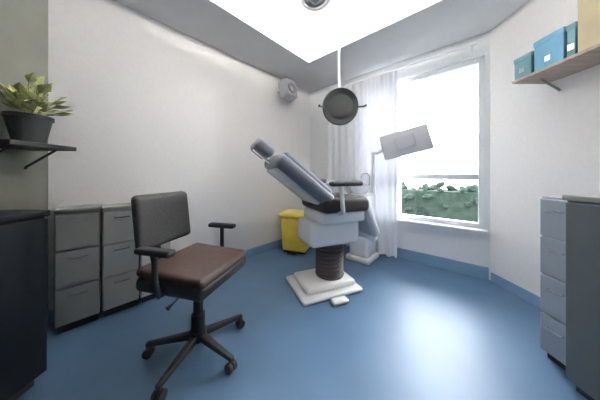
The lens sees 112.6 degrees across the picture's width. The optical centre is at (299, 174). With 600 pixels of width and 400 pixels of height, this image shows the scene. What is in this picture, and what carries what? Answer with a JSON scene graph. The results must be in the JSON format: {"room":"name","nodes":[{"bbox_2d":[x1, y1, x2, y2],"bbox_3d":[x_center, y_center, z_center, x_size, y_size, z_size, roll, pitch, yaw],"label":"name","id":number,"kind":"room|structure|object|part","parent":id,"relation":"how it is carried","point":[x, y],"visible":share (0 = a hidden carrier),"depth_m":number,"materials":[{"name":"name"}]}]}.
{"room":"dental clinic","nodes":[
{"label":"dental clinic","id":0,"kind":"room"},
{"bbox_2d":[0,0,47,324],"bbox_3d":[-1.770,-0.260,-0.417,0.100,2.560,3.566,0,0,0],"label":"wall","id":1,"kind":"structure","parent":0,"point":[23,23],"depth_m":1.24,"materials":[{"name":"grey paint"}]},
{"bbox_2d":[0,139,76,168],"bbox_3d":[-1.587,-0.108,1.150,0.274,0.144,0.300,0,0,0],"label":"shelf","id":2,"kind":"object","parent":1,"relation":"attached to","point":[5,144],"visible":1,"depth_m":1.14,"materials":[{"name":"black plastic"}]},
{"bbox_2d":[0,72,72,143],"bbox_3d":[-1.517,-0.383,1.199,0.277,0.405,0.403,0,0,0],"label":"potted plant","id":3,"kind":"object","parent":2,"relation":"on","point":[25,125],"visible":0.97,"depth_m":1.11,"materials":[{"name":"green plant"}]},
{"bbox_3d":[-1.555,-0.260,1.150,0.184,0.160,0.184,0,0,0],"label":"pot","id":4,"kind":"part","parent":3,"relation":"part of","materials":[{"name":"black plastic"}]},
{"bbox_2d":[48,0,309,311],"bbox_3d":[-0.812,-0.260,2.431,0.120,2.560,2.997,0,0,43],"label":"wall","id":5,"kind":"structure","parent":0,"point":[157,108],"depth_m":1.84,"materials":[{"name":"paint"}]},
{"bbox_2d":[48,239,281,324],"bbox_3d":[-0.770,0.978,2.378,0.014,0.085,2.777,0,0,43],"label":"baseboard","id":6,"kind":"structure","parent":5,"relation":"attached to","point":[255,250],"depth_m":2.59,"materials":[{"name":"blue plastic"}]},
{"bbox_2d":[278,77,297,102],"bbox_3d":[-0.194,-1.170,2.783,0.306,0.282,0.200,0,0,43],"label":"loudspeaker","id":7,"kind":"object","parent":5,"relation":"attached to","point":[287,91],"visible":1,"depth_m":2.69,"materials":[{"name":"white plastic"}]},
{"bbox_2d":[113,0,529,91],"bbox_3d":[0.062,-1.435,0.600,3.565,0.070,5.600,0,0,0],"label":"ceiling","id":8,"kind":"structure","parent":5,"relation":"attached to","point":[426,26],"depth_m":1.99,"materials":[{"name":"paint"}]},
{"bbox_2d":[16,244,586,399],"bbox_3d":[0.062,1.070,0.600,3.565,0.100,5.600,0,0,0],"label":"floor","id":9,"kind":"structure","parent":0,"point":[414,330],"depth_m":1.20,"materials":[{"name":"blue plastic"}]},
{"bbox_2d":[0,210,50,399],"bbox_3d":[-1.455,0.595,0.665,0.498,0.850,0.650,0,0,0],"label":"base cabinet","id":10,"kind":"object","parent":9,"relation":"on","point":[23,233],"visible":1,"depth_m":0.89,"materials":[{"name":"black laminate"}]},
{"bbox_2d":[54,204,99,333],"bbox_3d":[-1.530,0.620,1.382,0.225,0.800,0.206,0,0,43],"label":"drawer unit","id":11,"kind":"object","parent":9,"relation":"on","point":[77,227],"visible":1,"depth_m":1.31,"materials":[{"name":"grey metal"}]},
{"bbox_3d":[-1.470,0.372,1.327,0.018,0.229,0.196,0,0,43],"label":"drawer","id":12,"kind":"part","parent":11,"relation":"part of","materials":[{"name":"grey metal"}]},
{"bbox_3d":[-1.470,0.609,1.327,0.018,0.229,0.196,0,0,43],"label":"drawer","id":13,"kind":"part","parent":11,"relation":"part of","materials":[{"name":"grey metal"}]},
{"bbox_3d":[-1.470,0.846,1.327,0.018,0.229,0.196,0,0,43],"label":"drawer","id":14,"kind":"part","parent":11,"relation":"part of","materials":[{"name":"grey metal"}]},
{"bbox_2d":[101,203,138,316],"bbox_3d":[-1.383,0.625,1.540,0.225,0.790,0.206,0,0,43],"label":"drawer unit","id":15,"kind":"object","parent":9,"relation":"on","point":[119,263],"visible":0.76,"depth_m":1.47,"materials":[{"name":"grey metal"}]},
{"bbox_3d":[-1.323,0.381,1.484,0.018,0.225,0.196,0,0,43],"label":"drawer","id":16,"kind":"part","parent":15,"relation":"part of","materials":[{"name":"grey metal"}]},
{"bbox_3d":[-1.323,0.614,1.484,0.018,0.225,0.196,0,0,43],"label":"drawer","id":17,"kind":"part","parent":15,"relation":"part of","materials":[{"name":"grey metal"}]},
{"bbox_3d":[-1.323,0.847,1.484,0.018,0.225,0.196,0,0,43],"label":"drawer","id":18,"kind":"part","parent":15,"relation":"part of","materials":[{"name":"grey metal"}]},
{"bbox_2d":[139,241,170,302],"bbox_3d":[-1.237,0.640,1.697,0.225,0.760,0.206,0,0,43],"label":"drawer unit","id":19,"kind":"object","parent":9,"relation":"on","point":[143,260],"visible":0.09,"depth_m":1.60,"materials":[{"name":"grey metal"}]},
{"bbox_3d":[-1.177,0.852,1.642,0.018,0.215,0.196,0,0,43],"label":"drawer","id":20,"kind":"part","parent":19,"relation":"part of","materials":[{"name":"grey metal"}]},
{"bbox_3d":[-1.177,0.629,1.642,0.018,0.215,0.196,0,0,43],"label":"drawer","id":21,"kind":"part","parent":19,"relation":"part of","materials":[{"name":"grey metal"}]},
{"bbox_2d":[131,191,245,399],"bbox_3d":[-0.619,0.565,1.160,0.623,0.910,0.564,0,0,14],"label":"swivel chair","id":22,"kind":"object","parent":9,"relation":"on","point":[195,271],"visible":1,"depth_m":1.09,"materials":[{"name":"brown leather"}]},
{"bbox_3d":[-0.670,0.355,0.922,0.200,0.030,0.050,0,0,14],"label":"armrest","id":23,"kind":"part","parent":22,"relation":"part of","materials":[{"name":"black plastic"}]},
{"bbox_3d":[-0.651,0.471,0.958,0.046,0.213,0.104,0,0,14],"label":"armrest post","id":24,"kind":"part","parent":22,"relation":"part of","materials":[{"name":"black plastic"}]},
{"bbox_3d":[-0.831,0.260,1.220,0.090,0.300,0.350,0,0,14],"label":"backrest","id":25,"kind":"part","parent":22,"relation":"part of","materials":[{"name":"black fabric"}]},
{"bbox_3d":[-0.741,0.933,1.139,0.245,0.055,0.039,0,0,-8],"label":"leg","id":26,"kind":"part","parent":22,"relation":"part of","materials":[{"name":"black plastic"}]},
{"bbox_3d":[-0.618,0.622,1.016,0.020,0.035,0.154,0,0,5],"label":"height lever","id":27,"kind":"part","parent":22,"relation":"part of","materials":[{"name":"black plastic"}]},
{"bbox_3d":[-0.617,0.933,1.010,0.039,0.055,0.245,0,0,10],"label":"leg","id":28,"kind":"part","parent":22,"relation":"part of","materials":[{"name":"black plastic"}]},
{"bbox_3d":[-0.590,0.503,1.160,0.400,0.066,0.420,0,0,14],"label":"seat","id":29,"kind":"part","parent":22,"relation":"part of","materials":[{"name":"brown leather"}]},
{"bbox_3d":[-0.455,0.933,1.088,0.245,0.055,0.039,0,0,28],"label":"leg","id":30,"kind":"part","parent":22,"relation":"part of","materials":[{"name":"black plastic"}]},
{"bbox_3d":[-0.549,0.471,1.367,0.046,0.213,0.104,0,0,14],"label":"armrest post","id":31,"kind":"part","parent":22,"relation":"part of","materials":[{"name":"black plastic"}]},
{"bbox_3d":[-0.549,0.355,1.407,0.200,0.030,0.050,0,0,14],"label":"armrest","id":32,"kind":"part","parent":22,"relation":"part of","materials":[{"name":"black plastic"}]},
{"bbox_3d":[-0.480,0.933,1.266,0.245,0.055,0.039,0,0,-44],"label":"leg","id":33,"kind":"part","parent":22,"relation":"part of","materials":[{"name":"black plastic"}]},
{"bbox_2d":[279,209,309,254],"bbox_3d":[-0.048,0.755,2.699,0.410,0.530,0.375,0,0,20],"label":"pedal bin","id":34,"kind":"object","parent":9,"relation":"on","point":[292,244],"visible":0.79,"depth_m":2.60,"materials":[{"name":"yellow plastic"}]},
{"bbox_3d":[-0.040,0.525,2.720,0.410,0.070,0.330,0,0,20],"label":"lid","id":35,"kind":"part","parent":34,"relation":"part of","materials":[{"name":"yellow plastic"}]},
{"bbox_2d":[250,138,379,305],"bbox_3d":[0.150,0.366,1.844,1.164,1.309,0.670,0,0,-22],"label":"dental chair","id":36,"kind":"object","parent":9,"relation":"on","point":[330,221],"visible":1,"depth_m":1.70,"materials":[{"name":"white plastic"}]},
{"bbox_3d":[-0.027,0.039,1.772,0.501,0.436,0.500,0,0,-22],"label":"backrest","id":37,"kind":"part","parent":36,"relation":"part of","materials":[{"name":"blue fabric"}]},
{"bbox_3d":[0.205,0.978,1.855,0.570,0.085,0.460,0,0,-22],"label":"plate","id":38,"kind":"part","parent":36,"relation":"part of","materials":[{"name":"white plastic"}]},
{"bbox_3d":[0.317,0.255,1.911,0.460,0.130,0.520,0,0,-22],"label":"seat","id":39,"kind":"part","parent":36,"relation":"part of","materials":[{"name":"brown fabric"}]},
{"bbox_3d":[0.328,0.213,1.618,0.056,0.249,0.084,0,0,-22],"label":"armrest post","id":40,"kind":"part","parent":36,"relation":"part of","materials":[{"name":"white metal"}]},
{"bbox_3d":[0.374,0.068,1.611,0.300,0.045,0.070,0,0,-22],"label":"armrest","id":41,"kind":"part","parent":36,"relation":"part of","materials":[{"name":"brown fabric"}]},
{"bbox_2d":[327,123,433,264],"bbox_3d":[0.885,0.250,2.318,1.120,1.540,0.390,0,0,41],"label":"dental unit","id":42,"kind":"object","parent":9,"relation":"on","point":[416,139],"visible":0.81,"depth_m":2.18,"materials":[{"name":"white plastic"}]},
{"bbox_2d":[349,173,369,193],"bbox_3d":[0.729,0.101,2.438,0.260,0.258,0.249,0,0,0],"label":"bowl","id":43,"kind":"object","parent":42,"relation":"on","point":[363,189],"depth_m":2.36,"materials":[{"name":"white ceramic"}]},
{"bbox_2d":[380,123,433,159],"bbox_3d":[1.099,-0.340,2.090,0.503,0.360,0.091,0,0,29],"label":"monitor","id":44,"kind":"object","parent":42,"relation":"on","point":[416,139],"depth_m":2.06,"materials":[{"name":"grey plastic"}]},
{"bbox_2d":[540,196,567,370],"bbox_3d":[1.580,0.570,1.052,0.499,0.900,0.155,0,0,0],"label":"drawers","id":45,"kind":"object","parent":9,"relation":"on","point":[552,208],"visible":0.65,"depth_m":1.07,"materials":[{"name":"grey metal"}]},
{"bbox_3d":[1.357,0.445,1.052,0.016,0.202,0.145,0,0,0],"label":"drawer","id":46,"kind":"part","parent":45,"relation":"part of","materials":[{"name":"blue metal"}]},
{"bbox_3d":[1.357,0.657,1.052,0.016,0.202,0.145,0,0,0],"label":"drawer","id":47,"kind":"part","parent":45,"relation":"part of","materials":[{"name":"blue metal"}]},
{"bbox_3d":[1.357,0.869,1.052,0.016,0.202,0.145,0,0,0],"label":"drawer","id":48,"kind":"part","parent":45,"relation":"part of","materials":[{"name":"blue metal"}]},
{"bbox_3d":[1.357,0.233,1.052,0.016,0.202,0.145,0,0,0],"label":"drawer","id":49,"kind":"part","parent":45,"relation":"part of","materials":[{"name":"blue metal"}]},
{"bbox_3d":[1.340,0.194,1.052,0.019,0.008,0.073,0,0,0],"label":"handle","id":50,"kind":"part","parent":45,"relation":"part of","materials":[{"name":"silver metal"}]},
{"bbox_3d":[1.340,0.406,1.052,0.019,0.008,0.073,0,0,0],"label":"handle","id":51,"kind":"part","parent":45,"relation":"part of","materials":[{"name":"silver metal"}]},
{"bbox_3d":[1.340,0.618,1.052,0.019,0.008,0.073,0,0,0],"label":"handle","id":52,"kind":"part","parent":45,"relation":"part of","materials":[{"name":"silver metal"}]},
{"bbox_3d":[1.340,0.830,1.052,0.019,0.008,0.073,0,0,0],"label":"handle","id":53,"kind":"part","parent":45,"relation":"part of","materials":[{"name":"silver metal"}]},
{"bbox_2d":[562,195,599,399],"bbox_3d":[1.530,0.557,0.627,0.598,0.925,0.675,0,0,0],"label":"base cabinet","id":54,"kind":"object","parent":9,"relation":"on","point":[582,211],"visible":1,"depth_m":0.89,"materials":[{"name":"metal"}]},
{"bbox_2d":[223,0,423,56],"bbox_3d":[0.062,-1.590,0.620,3.805,0.100,5.880,0,0,0],"label":"ceiling","id":55,"kind":"structure","parent":0,"point":[309,33],"depth_m":1.94,"materials":[{"name":"white paint"}]},
{"bbox_2d":[296,0,332,12],"bbox_3d":[0.130,-1.527,1.720,0.340,0.026,0.340,0,0,0],"label":"ceiling vent","id":56,"kind":"object","parent":55,"relation":"in","point":[312,6],"visible":1,"depth_m":1.79,"materials":[{"name":"white plastic"}]},
{"bbox_2d":[300,0,329,10],"bbox_3d":[0.130,-1.527,1.720,0.280,0.026,0.280,0,0,0],"label":"diffuser","id":57,"kind":"object","parent":56,"relation":"attached to","point":[307,5],"depth_m":1.79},
{"bbox_2d":[318,28,366,124],"bbox_3d":[0.380,-1.007,1.994,0.432,1.066,0.432,0,0,0],"label":"lamp","id":58,"kind":"object","parent":55,"relation":"hanging from","point":[340,106],"visible":1,"depth_m":1.87,"materials":[{"name":"black metal"}]},
{"bbox_3d":[0.409,-1.145,2.091,0.029,0.730,0.149,0,0,10],"label":"arm","id":59,"kind":"part","parent":58,"relation":"part of","materials":[{"name":"white metal"}]},
{"bbox_2d":[310,31,489,279],"bbox_3d":[1.047,-0.260,2.715,2.222,2.560,0.120,0,0,41],"label":"wall","id":60,"kind":"structure","parent":0,"point":[463,246],"depth_m":2.23,"materials":[{"name":"paint"}]},
{"bbox_2d":[323,42,476,257],"bbox_3d":[1.055,-0.143,2.527,1.762,2.267,0.150,0,0,41],"label":"curtain","id":61,"kind":"object","parent":60,"relation":"hanging from","point":[350,146],"visible":0.7,"depth_m":2.58,"materials":[{"name":"white fabric"}]},
{"bbox_3d":[1.030,-1.265,2.498,1.762,0.024,0.024,0,0,41],"label":"rail","id":62,"kind":"part","parent":61,"relation":"part of","materials":[{"name":"white metal"}]},
{"bbox_2d":[397,57,487,233],"bbox_3d":[1.339,-0.307,2.394,1.325,1.745,0.160,0,0,41],"label":"window","id":63,"kind":"structure","parent":60,"relation":"in","point":[477,227],"depth_m":2.12,"materials":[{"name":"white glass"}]},
{"bbox_3d":[1.320,0.551,2.371,1.325,0.028,0.100,0,0,41],"label":"sill","id":64,"kind":"part","parent":63,"relation":"part of","materials":[{"name":"white paint"}]},
{"bbox_2d":[397,247,488,279],"bbox_3d":[1.007,0.960,2.661,2.192,0.120,0.014,0,0,41],"label":"baseboard","id":65,"kind":"structure","parent":60,"relation":"attached to","point":[474,270],"depth_m":2.16,"materials":[{"name":"blue plastic"}]},
{"bbox_2d":[490,0,599,296],"bbox_3d":[1.895,-0.260,-0.130,0.100,2.560,4.140,0,0,0],"label":"wall","id":66,"kind":"structure","parent":0,"point":[545,140],"depth_m":1.61,"materials":[{"name":"paint"}]},
{"bbox_2d":[491,273,539,307],"bbox_3d":[1.838,0.978,-0.140,0.014,0.085,4.120,0,0,0],"label":"baseboard","id":67,"kind":"structure","parent":66,"relation":"attached to","point":[513,288],"depth_m":1.69,"materials":[{"name":"blue plastic"}]},
{"bbox_2d":[512,43,599,90],"bbox_3d":[1.717,-0.647,1.200,0.264,0.106,0.600,0,0,0],"label":"wall shelf","id":68,"kind":"object","parent":66,"relation":"attached to","point":[585,59],"visible":1,"depth_m":1.28,"materials":[{"name":"wood"},{"name":"grey metal"}]},
{"bbox_2d":[514,51,533,79],"bbox_3d":[1.707,-0.777,1.435,0.232,0.155,0.116,0,0,0],"label":"storage box","id":69,"kind":"object","parent":68,"relation":"on","point":[523,65],"visible":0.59,"depth_m":1.42,"materials":[{"name":"teal cardboard"}]},
{"bbox_3d":[1.708,-0.838,1.435,0.231,0.035,0.116,0,0,0],"label":"lid","id":70,"kind":"part","parent":69,"relation":"part of","materials":[{"name":"teal cardboard"}]},
{"bbox_2d":[534,26,566,71],"bbox_3d":[1.707,-0.800,1.286,0.232,0.200,0.159,0,0,0],"label":"storage box","id":71,"kind":"object","parent":68,"relation":"on","point":[552,48],"visible":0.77,"depth_m":1.27,"materials":[{"name":"blue cardboard"}]},
{"bbox_3d":[1.708,-0.882,1.286,0.231,0.035,0.159,0,0,0],"label":"lid","id":72,"kind":"part","parent":71,"relation":"part of","materials":[{"name":"blue cardboard"}]},
{"bbox_2d":[566,21,577,56],"bbox_3d":[1.707,-0.795,1.177,0.232,0.190,0.043,0,0,0],"label":"storage box","id":73,"kind":"object","parent":68,"relation":"on","point":[572,29],"visible":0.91,"depth_m":1.17,"materials":[{"name":"teal cardboard"}]},
{"bbox_3d":[1.708,-0.873,1.177,0.231,0.035,0.043,0,0,0],"label":"lid","id":74,"kind":"part","parent":73,"relation":"part of","materials":[{"name":"teal cardboard"}]},
{"bbox_2d":[578,0,599,51],"bbox_3d":[1.706,-0.926,1.030,0.227,0.452,0.240,0,0,0],"label":"cardboard box","id":75,"kind":"object","parent":68,"relation":"on","point":[588,10],"visible":0.87,"depth_m":1.11,"materials":[{"name":"beige cardboard"}]},
{"label":"outside","id":76,"kind":"structure","parent":0,"visible":0},
{"bbox_3d":[5.566,1.145,8.069,19.667,0.050,19.655,0,0,0],"label":"ground","id":77,"kind":"structure","parent":76,"visible":0},
{"bbox_2d":[401,181,477,221],"bbox_3d":[2.765,0.645,3.876,7.235,1.046,0.880,0,0,41],"label":"hedge","id":78,"kind":"object","parent":77,"relation":"on","point":[452,203],"visible":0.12,"depth_m":3.65,"materials":[{"name":"green plant"}]}
]}

